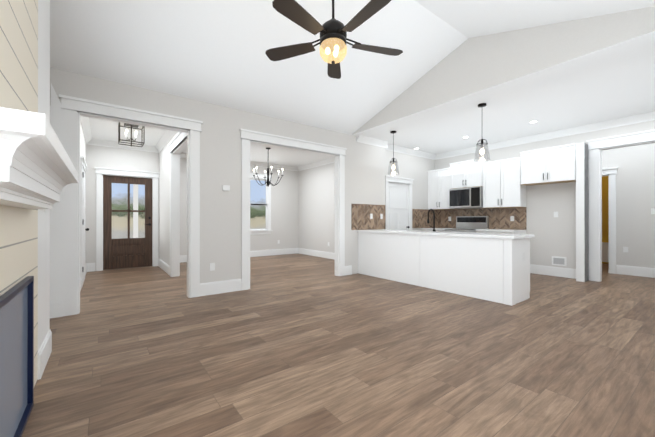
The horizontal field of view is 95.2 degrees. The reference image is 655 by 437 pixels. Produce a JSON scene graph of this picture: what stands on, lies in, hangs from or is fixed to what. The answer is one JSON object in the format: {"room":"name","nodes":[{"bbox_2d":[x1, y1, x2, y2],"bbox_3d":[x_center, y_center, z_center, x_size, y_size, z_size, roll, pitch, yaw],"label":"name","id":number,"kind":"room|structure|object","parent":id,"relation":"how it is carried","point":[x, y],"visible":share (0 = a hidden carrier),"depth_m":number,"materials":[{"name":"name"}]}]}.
{"room":"living room","nodes":[
{"label":"living room","id":0,"kind":"room"},
{"bbox_2d":[80,121,85,263],"bbox_3d":[-4.246,-0.311,5.060,0.120,2.900,3.560,0,0,-37],"label":"wall","id":1,"kind":"structure","parent":0,"point":[82,146],"depth_m":5.72,"materials":[{"name":"paint"}]},
{"bbox_2d":[82,166,88,285],"bbox_3d":[-4.359,0.118,5.387,0.090,2.027,0.820,0,0,-37],"label":"closet door","id":2,"kind":"structure","parent":1,"relation":"in","point":[83,218],"depth_m":5.21,"materials":[{"name":"white wood"}]},
{"bbox_2d":[86,144,158,270],"bbox_3d":[-4.738,-0.308,6.989,1.640,2.900,0.120,0,0,-37],"label":"wall","id":3,"kind":"structure","parent":0,"point":[109,157],"depth_m":6.67,"materials":[{"name":"paint"}]},
{"bbox_2d":[103,175,151,269],"bbox_3d":[-4.655,0.063,7.011,0.984,2.142,0.103,0,0,-37],"label":"front door","id":4,"kind":"structure","parent":3,"relation":"in","point":[128,252],"depth_m":6.99,"materials":[{"name":"brown wood"}]},
{"bbox_2d":[159,132,177,265],"bbox_3d":[-3.169,-0.310,6.157,0.120,2.900,4.030,0,0,-37],"label":"wall","id":5,"kind":"structure","parent":0,"point":[164,205],"depth_m":6.70,"materials":[{"name":"paint"}]},
{"bbox_2d":[50,67,384,282],"bbox_3d":[-1.076,-0.311,5.130,5.885,2.900,0.120,0,0,-37],"label":"wall","id":6,"kind":"structure","parent":0,"point":[220,209],"depth_m":4.66,"materials":[{"name":"paint"}]},
{"bbox_2d":[210,263,214,270],"bbox_3d":[-1.749,0.718,4.547,0.075,0.115,0.006,0,0,-37],"label":"electrical outlet","id":7,"kind":"object","parent":6,"relation":"attached to","point":[212,266],"visible":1,"depth_m":4.55,"materials":[{"name":"white plastic"}]},
{"bbox_2d":[222,185,229,190],"bbox_3d":[-1.580,-0.492,4.665,0.110,0.085,0.022,0,0,-37],"label":"thermostat","id":8,"kind":"object","parent":6,"relation":"attached to","point":[225,187],"visible":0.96,"depth_m":4.65,"materials":[{"name":"white plastic"}]},
{"bbox_2d":[38,0,654,379],"bbox_3d":[0.726,-0.500,5.832,9.372,3.281,9.090,0,0,-37],"label":"trim","id":9,"kind":"structure","parent":6,"relation":"attached to","point":[59,256],"depth_m":5.07,"materials":[{"name":"white wood"}]},
{"bbox_2d":[180,158,297,254],"bbox_3d":[-2.607,-0.306,9.016,4.200,2.900,0.120,0,0,-37],"label":"wall","id":10,"kind":"structure","parent":0,"point":[284,210],"depth_m":9.68,"materials":[{"name":"paint"}]},
{"bbox_2d":[250,178,267,229],"bbox_3d":[-2.663,-0.466,8.974,1.840,1.600,0.120,0,0,-37],"label":"window","id":11,"kind":"structure","parent":10,"relation":"in","point":[264,205],"depth_m":9.43,"materials":[{"name":"clear glass"}]},
{"bbox_2d":[298,162,334,252],"bbox_3d":[0.194,-0.306,8.674,0.120,2.900,3.780,0,0,-37],"label":"wall","id":12,"kind":"structure","parent":0,"point":[316,208],"depth_m":9.25,"materials":[{"name":"paint"}]},
{"bbox_2d":[22,253,654,436],"bbox_3d":[1.206,1.200,6.045,12.400,0.120,10.600,0,0,-37],"label":"floor","id":13,"kind":"structure","parent":0,"point":[294,345],"depth_m":2.43,"materials":[{"name":"brown wood"}]},
{"bbox_2d":[421,228,453,230],"bbox_3d":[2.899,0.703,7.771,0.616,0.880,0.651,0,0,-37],"label":"countertop","id":14,"kind":"structure","parent":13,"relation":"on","point":[422,229],"depth_m":7.65,"materials":[{"name":"white stone"}]},
{"bbox_2d":[358,233,532,305],"bbox_3d":[1.797,0.699,5.331,0.647,0.880,2.984,0,0,-37],"label":"base cabinet","id":15,"kind":"object","parent":13,"relation":"on","point":[493,267],"depth_m":4.60,"materials":[{"name":"wood"}]},
{"bbox_2d":[357,229,534,240],"bbox_3d":[1.808,0.239,5.320,0.706,0.040,3.016,0,0,-37],"label":"countertop","id":16,"kind":"structure","parent":15,"relation":"on","point":[508,237],"depth_m":4.66,"materials":[{"name":"white stone"}]},
{"bbox_2d":[427,209,435,230],"bbox_3d":[1.862,0.013,5.460,0.226,0.411,0.131,0,0,-37],"label":"faucet","id":17,"kind":"object","parent":16,"relation":"on","point":[433,227],"visible":1,"depth_m":5.47,"materials":[{"name":"black metal"}]},
{"bbox_2d":[444,216,488,232],"bbox_3d":[3.308,0.532,7.175,0.670,1.220,0.779,0,0,-37],"label":"range","id":18,"kind":"object","parent":13,"relation":"on","point":[468,223],"visible":0.35,"depth_m":7.24,"materials":[{"name":"silver metal"}]},
{"bbox_2d":[477,232,525,233],"bbox_3d":[3.801,0.701,6.563,0.616,0.880,0.775,0,0,-37],"label":"base cabinet","id":19,"kind":"object","parent":13,"relation":"on","point":[477,232],"depth_m":6.25,"materials":[{"name":"stone"}]},
{"bbox_2d":[477,229,524,231],"bbox_3d":[3.793,0.241,6.557,0.636,0.040,0.775,0,0,-37],"label":"countertop","id":20,"kind":"structure","parent":19,"relation":"on","point":[478,230],"depth_m":6.40,"materials":[{"name":"white stone"}]},
{"bbox_2d":[50,0,654,166],"bbox_3d":[1.428,-2.219,6.322,11.320,0.920,9.270,0,0,-37],"label":"ceiling","id":21,"kind":"structure","parent":0,"point":[211,51],"depth_m":3.92,"materials":[{"name":"paint"}]},
{"bbox_2d":[118,122,144,146],"bbox_3d":[-3.639,-1.557,5.552,0.388,0.405,0.388,0,0,-37],"label":"lantern","id":22,"kind":"object","parent":21,"relation":"attached to","point":[130,126],"visible":0.98,"depth_m":5.55,"materials":[{"name":"brown metal"}]},
{"bbox_2d":[253,148,283,185],"bbox_3d":[-1.461,-1.277,7.365,0.752,0.959,0.766,0,0,-37],"label":"dining chandelier","id":23,"kind":"object","parent":21,"relation":"hanging from","point":[268,182],"visible":1,"depth_m":7.34,"materials":[{"name":"black metal"}]},
{"bbox_2d":[265,0,402,78],"bbox_3d":[0.072,-1.996,2.739,1.357,1.117,1.313,0,0,-37],"label":"ceiling fan","id":24,"kind":"object","parent":21,"relation":"hanging from","point":[333,42],"visible":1,"depth_m":2.68,"materials":[{"name":"black metal"}]},
{"bbox_2d":[389,131,398,174],"bbox_3d":[1.318,-1.329,5.982,0.228,0.859,0.228,0,0,-37],"label":"pendant light","id":25,"kind":"object","parent":21,"relation":"hanging from","point":[393,166],"visible":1,"depth_m":5.96,"materials":[{"name":"clear glass"}]},
{"bbox_2d":[474,103,489,161],"bbox_3d":[2.365,-1.331,4.580,0.228,0.859,0.228,0,0,-37],"label":"pendant light","id":26,"kind":"object","parent":21,"relation":"hanging from","point":[481,150],"visible":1,"depth_m":4.55,"materials":[{"name":"clear glass"}]},
{"bbox_2d":[385,150,434,230],"bbox_3d":[2.376,-0.307,8.355,3.705,2.900,0.900,0,0,-37],"label":"wall","id":27,"kind":"structure","parent":0,"point":[416,168],"depth_m":7.71,"materials":[{"name":"paint"}]},
{"bbox_2d":[351,204,434,229],"bbox_3d":[1.723,-0.053,7.217,3.145,0.550,0.141,0,0,-37],"label":"tile backsplash","id":28,"kind":"structure","parent":27,"relation":"attached to","point":[360,217],"depth_m":6.62,"materials":[{"name":"brown tile"}]},
{"bbox_2d":[389,183,409,229],"bbox_3d":[1.748,0.120,7.326,0.790,2.027,0.128,0,0,-37],"label":"pantry door","id":29,"kind":"structure","parent":27,"relation":"in","point":[398,206],"depth_m":7.35,"materials":[{"name":"white wood"}]},
{"bbox_2d":[352,6,654,134],"bbox_3d":[2.048,-2.162,4.270,0.140,0.797,5.000,0,0,-37],"label":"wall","id":30,"kind":"structure","parent":0,"point":[468,66],"depth_m":3.81,"materials":[{"name":"paint"}]},
{"bbox_2d":[435,120,654,268],"bbox_3d":[4.534,-0.309,6.204,0.120,2.900,5.130,0,0,-37],"label":"wall","id":31,"kind":"structure","parent":0,"point":[555,236],"depth_m":6.08,"materials":[{"name":"paint"}]},
{"bbox_2d":[428,168,456,209],"bbox_3d":[3.015,-0.785,7.860,0.326,1.034,0.651,0,0,-37],"label":"upper cabinet","id":32,"kind":"object","parent":31,"relation":"attached to","point":[438,193],"depth_m":7.77,"materials":[{"name":"white wood"}]},
{"bbox_2d":[448,159,487,190],"bbox_3d":[3.435,-1.086,7.272,0.356,0.634,0.785,0,0,-37],"label":"upper cabinet","id":33,"kind":"object","parent":31,"relation":"attached to","point":[469,173],"depth_m":7.14,"materials":[{"name":"white wood"}]},
{"bbox_2d":[449,186,482,207],"bbox_3d":[3.402,-0.520,7.247,0.439,0.473,0.775,0,0,-37],"label":"over-the-range microwave","id":34,"kind":"object","parent":33,"relation":"attached to","point":[469,197],"visible":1,"depth_m":7.09,"materials":[{"name":"silver metal"}]},
{"bbox_2d":[435,207,526,229],"bbox_3d":[3.612,-0.023,7.327,0.011,0.490,2.223,0,0,-37],"label":"tile backsplash","id":35,"kind":"structure","parent":31,"relation":"attached to","point":[499,218],"depth_m":6.97,"materials":[{"name":"brown tile"}]},
{"bbox_2d":[483,157,525,206],"bbox_3d":[3.917,-0.786,6.652,0.326,1.034,0.775,0,0,-37],"label":"upper cabinet","id":36,"kind":"object","parent":31,"relation":"attached to","point":[503,183],"depth_m":6.50,"materials":[{"name":"white wood"}]},
{"bbox_2d":[520,143,575,186],"bbox_3d":[4.421,-1.067,5.977,0.326,0.674,0.900,0,0,-37],"label":"upper cabinet","id":37,"kind":"object","parent":31,"relation":"attached to","point":[550,164],"depth_m":5.84,"materials":[{"name":"white wood"}]},
{"bbox_2d":[552,256,566,265],"bbox_3d":[4.619,0.830,5.973,0.016,0.180,0.240,0,0,-37],"label":"air vent","id":38,"kind":"object","parent":31,"relation":"attached to","point":[559,261],"visible":1,"depth_m":5.96,"materials":[{"name":"grey metal"}]},
{"bbox_2d":[602,176,608,263],"bbox_3d":[7.210,-0.307,7.784,0.100,2.900,2.400,0,0,-37],"label":"wall","id":39,"kind":"structure","parent":0,"point":[605,220],"depth_m":7.73,"materials":[{"name":"paint"}]},
{"bbox_2d":[602,242,608,261],"bbox_3d":[7.226,0.842,7.576,0.119,0.500,0.450,0,0,-37],"label":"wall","id":40,"kind":"structure","parent":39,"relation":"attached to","point":[605,251],"depth_m":7.66,"materials":[{"name":"beige paint"}]},
{"bbox_2d":[602,143,654,267],"bbox_3d":[5.615,-0.308,7.011,0.120,2.900,5.130,0,0,-37],"label":"wall","id":41,"kind":"structure","parent":0,"point":[635,202],"depth_m":6.08,"materials":[{"name":"paint"}]},
{"bbox_3d":[-1.763,-0.715,1.423,0.348,3.698,5.240,0,0,-37],"label":"wall","id":42,"kind":"structure","parent":0,"visible":0},
{"bbox_2d":[0,0,37,386],"bbox_3d":[-1.517,-0.597,1.395,0.011,3.462,1.800,0,0,-37],"label":"cladding","id":43,"kind":"object","parent":42,"relation":"attached to","point":[18,91],"visible":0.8,"depth_m":1.66,"materials":[{"name":"beige wood"}]},
{"bbox_2d":[0,276,33,436],"bbox_3d":[-1.489,0.739,1.395,0.029,0.790,1.070,0,0,-37],"label":"fireplace insert","id":44,"kind":"object","parent":43,"relation":"attached to","point":[16,353],"visible":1,"depth_m":1.57,"materials":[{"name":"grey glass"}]},
{"bbox_2d":[0,107,78,208],"bbox_3d":[-1.401,-0.194,1.443,0.231,0.255,1.500,0,0,-37],"label":"mantel shelf","id":45,"kind":"object","parent":43,"relation":"attached to","point":[38,170],"visible":1,"depth_m":1.06,"materials":[{"name":"white wood"}]},
{"label":"outside","id":46,"kind":"structure","parent":0,"visible":0},
{"bbox_2d":[112,183,144,238],"bbox_3d":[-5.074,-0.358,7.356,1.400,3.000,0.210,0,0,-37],"label":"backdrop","id":47,"kind":"structure","parent":46,"point":[117,198],"depth_m":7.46,"materials":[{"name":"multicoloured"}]},
{"bbox_2d":[250,180,265,228],"bbox_3d":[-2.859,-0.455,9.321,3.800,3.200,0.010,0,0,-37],"label":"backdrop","id":48,"kind":"structure","parent":46,"point":[257,220],"depth_m":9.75,"materials":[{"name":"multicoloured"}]}
]}

